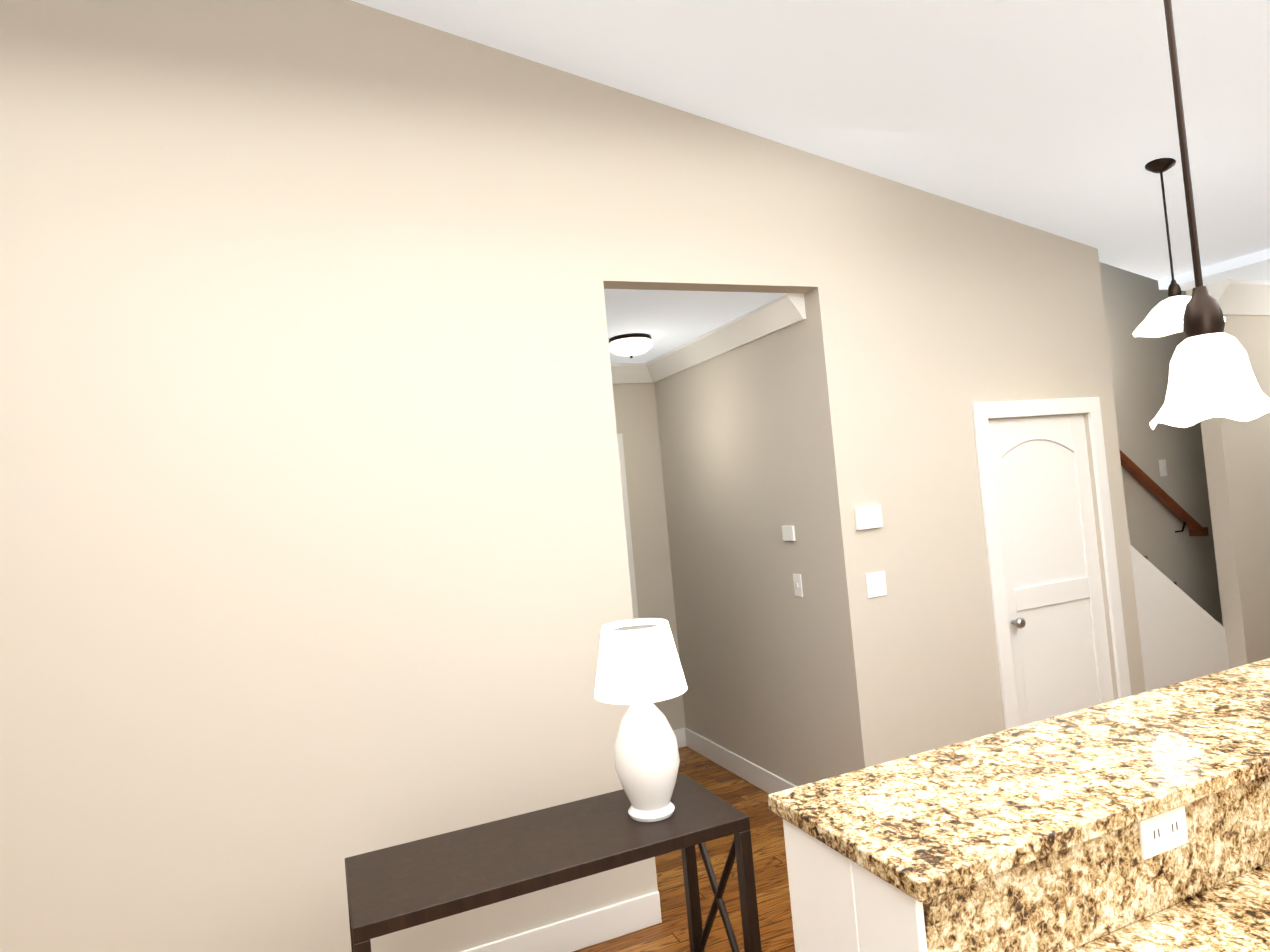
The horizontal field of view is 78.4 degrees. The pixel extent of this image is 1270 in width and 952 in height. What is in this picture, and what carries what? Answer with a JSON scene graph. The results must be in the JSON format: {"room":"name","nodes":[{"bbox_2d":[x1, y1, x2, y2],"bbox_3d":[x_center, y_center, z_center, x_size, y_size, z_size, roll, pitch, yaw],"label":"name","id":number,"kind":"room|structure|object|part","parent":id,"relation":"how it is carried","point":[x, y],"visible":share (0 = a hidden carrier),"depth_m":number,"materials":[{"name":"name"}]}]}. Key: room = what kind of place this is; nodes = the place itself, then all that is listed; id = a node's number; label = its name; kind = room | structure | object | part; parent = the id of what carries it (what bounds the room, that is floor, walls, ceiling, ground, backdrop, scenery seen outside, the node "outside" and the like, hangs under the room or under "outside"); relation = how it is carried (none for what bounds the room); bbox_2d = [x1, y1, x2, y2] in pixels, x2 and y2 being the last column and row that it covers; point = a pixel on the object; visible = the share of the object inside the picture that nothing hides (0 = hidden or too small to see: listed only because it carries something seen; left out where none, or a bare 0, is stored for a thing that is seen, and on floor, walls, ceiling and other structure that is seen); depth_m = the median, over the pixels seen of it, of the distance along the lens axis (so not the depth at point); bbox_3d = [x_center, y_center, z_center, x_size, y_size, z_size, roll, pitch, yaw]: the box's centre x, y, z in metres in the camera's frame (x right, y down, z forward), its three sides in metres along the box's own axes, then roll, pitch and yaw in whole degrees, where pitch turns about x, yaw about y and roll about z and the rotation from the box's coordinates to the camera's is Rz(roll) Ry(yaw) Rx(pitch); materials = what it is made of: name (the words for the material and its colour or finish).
{"room":"kitchen","nodes":[
{"label":"kitchen","id":0,"kind":"room"},
{"bbox_2d":[0,0,1269,951],"bbox_3d":[0.900,-0.545,3.880,10.400,4.750,0.120,-4,-2,-23],"label":"wall","id":1,"kind":"structure","parent":0,"point":[312,552],"depth_m":3.00,"materials":[{"name":"beige paint"}]},
{"bbox_2d":[461,891,661,951],"bbox_3d":[-1.752,1.976,2.522,4.050,0.130,0.015,-4,-2,-23],"label":"baseboard","id":2,"kind":"structure","parent":1,"relation":"attached to","point":[585,930],"depth_m":3.18,"materials":[{"name":"white wood"}]},
{"bbox_2d":[972,397,1131,729],"bbox_3d":[2.348,0.644,4.357,0.980,2.150,0.117,-4,-2,-23],"label":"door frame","id":3,"kind":"structure","parent":1,"relation":"attached to","point":[1045,574],"depth_m":4.38,"materials":[{"name":"white wood"}]},
{"bbox_2d":[1205,279,1269,315],"bbox_3d":[4.703,-1.216,5.383,2.150,0.190,0.142,-4,-2,-23],"label":"crown molding","id":4,"kind":"structure","parent":1,"relation":"attached to","point":[1239,297],"depth_m":5.04,"materials":[{"name":"white wood"}]},
{"bbox_2d":[612,383,683,729],"bbox_3d":[-2.117,0.656,4.704,5.335,2.950,0.120,-4,-2,-23],"label":"wall","id":5,"kind":"structure","parent":0,"point":[634,403],"depth_m":5.59,"materials":[{"name":"beige paint"}]},
{"bbox_2d":[617,434,638,618],"bbox_3d":[-0.479,0.866,5.303,1.060,2.270,0.020,-4,-2,-23],"label":"trim","id":6,"kind":"structure","parent":5,"relation":"attached to","point":[627,526],"depth_m":5.50,"materials":[{"name":"white wood"}]},
{"bbox_2d":[611,363,646,383],"bbox_3d":[-2.240,-0.561,4.615,5.215,0.130,0.098,-4,-2,-23],"label":"crown molding","id":7,"kind":"structure","parent":5,"relation":"attached to","point":[621,373],"depth_m":5.54,"materials":[{"name":"white wood"}]},
{"bbox_2d":[573,746,794,951],"bbox_3d":[2.305,1.734,2.829,12.070,0.100,11.820,-4,-2,-23],"label":"floor","id":8,"kind":"structure","parent":0,"point":[670,933],"depth_m":3.57,"materials":[{"name":"brown wood"}]},
{"bbox_2d":[345,774,761,951],"bbox_3d":[-0.228,1.497,2.361,1.150,0.800,0.450,-4,-2,-23],"label":"console table","id":9,"kind":"object","parent":8,"relation":"on","point":[392,889],"visible":1,"depth_m":2.32,"materials":[{"name":"brown wood"}]},
{"bbox_2d":[594,618,687,821],"bbox_3d":[0.026,0.774,2.489,0.300,0.600,0.300,-4,-2,-23],"label":"table lamp","id":10,"kind":"object","parent":9,"relation":"on","point":[639,669],"visible":1,"depth_m":2.40,"materials":[{"name":"white ceramic"}]},
{"bbox_2d":[768,658,1269,951],"bbox_3d":[1.836,1.115,1.629,2.760,1.147,1.221,-4,-2,-23],"label":"base cabinet","id":11,"kind":"object","parent":8,"relation":"on","point":[1139,822],"visible":1,"depth_m":1.51,"materials":[{"name":"beige stone"}]},
{"bbox_2d":[1137,801,1188,859],"bbox_3d":[1.032,0.691,1.520,0.132,0.080,0.008,-4,-2,-23],"label":"outlet","id":12,"kind":"object","parent":11,"relation":"attached to","point":[1161,836],"depth_m":1.52,"materials":[{"name":"white plastic"}]},
{"bbox_2d":[1119,449,1228,691],"bbox_3d":[2.717,-0.073,4.906,3.270,3.542,0.440,-4,-2,-23],"label":"stairs","id":13,"kind":"structure","parent":8,"relation":"on","point":[1182,634],"depth_m":4.88,"materials":[{"name":"white paint"}]},
{"bbox_3d":[2.583,-0.643,5.069,3.057,2.374,0.107,-4,-2,-23],"label":"handrail","id":14,"kind":"part","parent":13,"relation":"part of","materials":[{"name":"brown wood"}]},
{"bbox_2d":[604,289,786,362],"bbox_3d":[-1.878,-0.781,3.879,5.335,0.200,2.000,-4,-2,-23],"label":"ceiling","id":15,"kind":"structure","parent":0,"point":[667,320],"depth_m":4.13,"materials":[{"name":"white paint"}]},
{"bbox_2d":[609,333,652,357],"bbox_3d":[-0.026,-0.764,4.657,0.270,0.122,0.270,-4,-2,-23],"label":"light","id":16,"kind":"object","parent":15,"relation":"attached to","point":[632,345],"visible":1,"depth_m":4.56,"materials":[{"name":"white glass"}]},
{"bbox_2d":[652,319,849,785],"bbox_3d":[0.663,0.407,4.803,0.120,2.950,1.880,-4,-2,-23],"label":"wall","id":17,"kind":"structure","parent":0,"point":[723,469],"depth_m":4.57,"materials":[{"name":"beige paint"}]},
{"bbox_2d":[643,293,805,382],"bbox_3d":[0.476,-0.803,4.740,0.097,0.130,1.760,-4,-2,-23],"label":"crown molding","id":18,"kind":"structure","parent":17,"relation":"attached to","point":[787,310],"depth_m":4.51,"materials":[{"name":"white wood"}]},
{"bbox_2d":[681,728,796,793],"bbox_3d":[0.728,1.816,4.736,0.015,0.130,1.880,-4,-2,-23],"label":"baseboard","id":19,"kind":"structure","parent":17,"relation":"attached to","point":[763,779],"depth_m":4.94,"materials":[{"name":"white wood"}]},
{"bbox_2d":[351,0,1269,280],"bbox_3d":[0.994,-2.209,0.106,8.100,2.030,7.340,-4,-2,-23],"label":"ceiling","id":20,"kind":"structure","parent":0,"point":[1055,116],"depth_m":3.29,"materials":[{"name":"white paint"}]},
{"bbox_2d":[1133,158,1225,336],"bbox_3d":[2.530,-1.090,3.689,0.358,0.806,0.392,-4,-2,-23],"label":"pendant light","id":21,"kind":"object","parent":20,"relation":"hanging from","point":[1164,318],"visible":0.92,"depth_m":3.67,"materials":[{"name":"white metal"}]},
{"bbox_3d":[2.523,-1.169,3.691,0.122,0.649,0.124,-4,-2,-23],"label":"rod","id":22,"kind":"part","parent":21,"relation":"part of","materials":[{"name":"brown metal"}]},
{"bbox_3d":[2.559,-0.767,3.680,0.358,0.157,0.392,-4,-2,-23],"label":"lamp shade","id":23,"kind":"part","parent":21,"relation":"part of","materials":[{"name":"white glass"}]},
{"bbox_2d":[1150,0,1269,429],"bbox_3d":[0.851,-0.989,1.280,0.170,1.817,0.187,-4,-2,-23],"label":"pendant light","id":24,"kind":"object","parent":20,"relation":"hanging from","point":[1211,374],"visible":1,"depth_m":1.23,"materials":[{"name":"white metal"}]},
{"bbox_3d":[0.845,-1.059,1.282,0.122,1.675,0.124,-4,-2,-23],"label":"rod","id":25,"kind":"part","parent":24,"relation":"part of","materials":[{"name":"brown metal"}]},
{"bbox_3d":[0.926,-0.155,1.256,0.170,0.142,0.187,-4,-2,-23],"label":"lamp shade","id":26,"kind":"part","parent":24,"relation":"part of","materials":[{"name":"white glass"}]},
{"bbox_2d":[1099,262,1222,625],"bbox_3d":[3.303,-0.722,5.267,5.120,4.750,0.550,-4,-2,-23],"label":"wall","id":27,"kind":"structure","parent":0,"point":[1184,560],"depth_m":5.59,"materials":[{"name":"beige paint"}]},
{"bbox_2d":[1158,248,1269,290],"bbox_3d":[4.911,-1.577,4.675,2.570,0.450,1.890,-4,-2,-23],"label":"ceiling","id":28,"kind":"structure","parent":0,"point":[1254,266],"depth_m":4.76,"materials":[{"name":"white paint"}]},
{"bbox_3d":[5.288,-1.030,0.808,0.160,4.750,5.450,-4,-2,-23],"label":"wall","id":29,"kind":"structure","parent":0,"visible":0},
{"bbox_2d":[782,526,795,540],"bbox_3d":[0.831,0.310,4.217,0.015,0.080,0.100,-4,-2,-23],"label":"switch plate","id":30,"kind":"object","parent":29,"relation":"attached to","point":[788,532],"depth_m":4.20,"materials":[{"name":"white plastic"}]},
{"bbox_2d":[782,525,795,540],"bbox_3d":[0.831,0.310,4.217,0.014,0.080,0.100,-4,-2,-23],"label":"switch","id":31,"kind":"object","parent":30,"relation":"attached to","point":[788,532],"depth_m":4.20,"materials":[{"name":"white plastic"}]},
{"bbox_2d":[793,574,802,596],"bbox_3d":[0.871,0.587,4.178,0.012,0.120,0.070,-4,-2,-23],"label":"switch plate","id":32,"kind":"object","parent":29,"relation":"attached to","point":[797,580],"depth_m":4.17,"materials":[{"name":"white plastic"}]},
{"bbox_2d":[792,573,803,596],"bbox_3d":[0.871,0.587,4.178,0.012,0.120,0.070,-4,-2,-23],"label":"switch","id":33,"kind":"object","parent":32,"relation":"attached to","point":[797,580],"depth_m":4.17,"materials":[{"name":"white plastic"}]},
{"bbox_2d":[854,505,882,529],"bbox_3d":[1.158,0.205,3.860,0.150,0.110,0.021,-4,-2,-23],"label":"switch plate","id":34,"kind":"object","parent":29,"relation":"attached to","point":[867,517],"depth_m":3.85,"materials":[{"name":"white plastic"}]},
{"bbox_2d":[854,505,883,529],"bbox_3d":[1.158,0.205,3.860,0.150,0.110,0.021,-4,-2,-23],"label":"switch","id":35,"kind":"object","parent":34,"relation":"attached to","point":[867,517],"depth_m":3.85,"materials":[{"name":"white plastic"}]},
{"bbox_2d":[866,571,886,597],"bbox_3d":[1.197,0.538,3.860,0.115,0.120,0.012,-4,-2,-23],"label":"switch plate","id":36,"kind":"object","parent":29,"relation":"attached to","point":[876,582],"depth_m":3.86,"materials":[{"name":"white plastic"}]},
{"bbox_2d":[865,571,886,597],"bbox_3d":[1.198,0.538,3.860,0.115,0.120,0.012,-4,-2,-23],"label":"switch","id":37,"kind":"object","parent":36,"relation":"attached to","point":[876,582],"depth_m":3.86,"materials":[{"name":"white plastic"}]},
{"bbox_2d":[1159,459,1166,476],"bbox_3d":[3.790,-0.058,5.588,0.070,0.120,0.012,-4,-2,-23],"label":"switch plate","id":38,"kind":"object","parent":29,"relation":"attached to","point":[1162,463],"depth_m":5.59,"materials":[{"name":"white plastic"}]},
{"bbox_2d":[1158,459,1166,476],"bbox_3d":[3.790,-0.058,5.588,0.070,0.120,0.012,-4,-2,-23],"label":"switch","id":39,"kind":"object","parent":38,"relation":"attached to","point":[1162,463],"depth_m":5.59,"materials":[{"name":"white plastic"}]}
]}

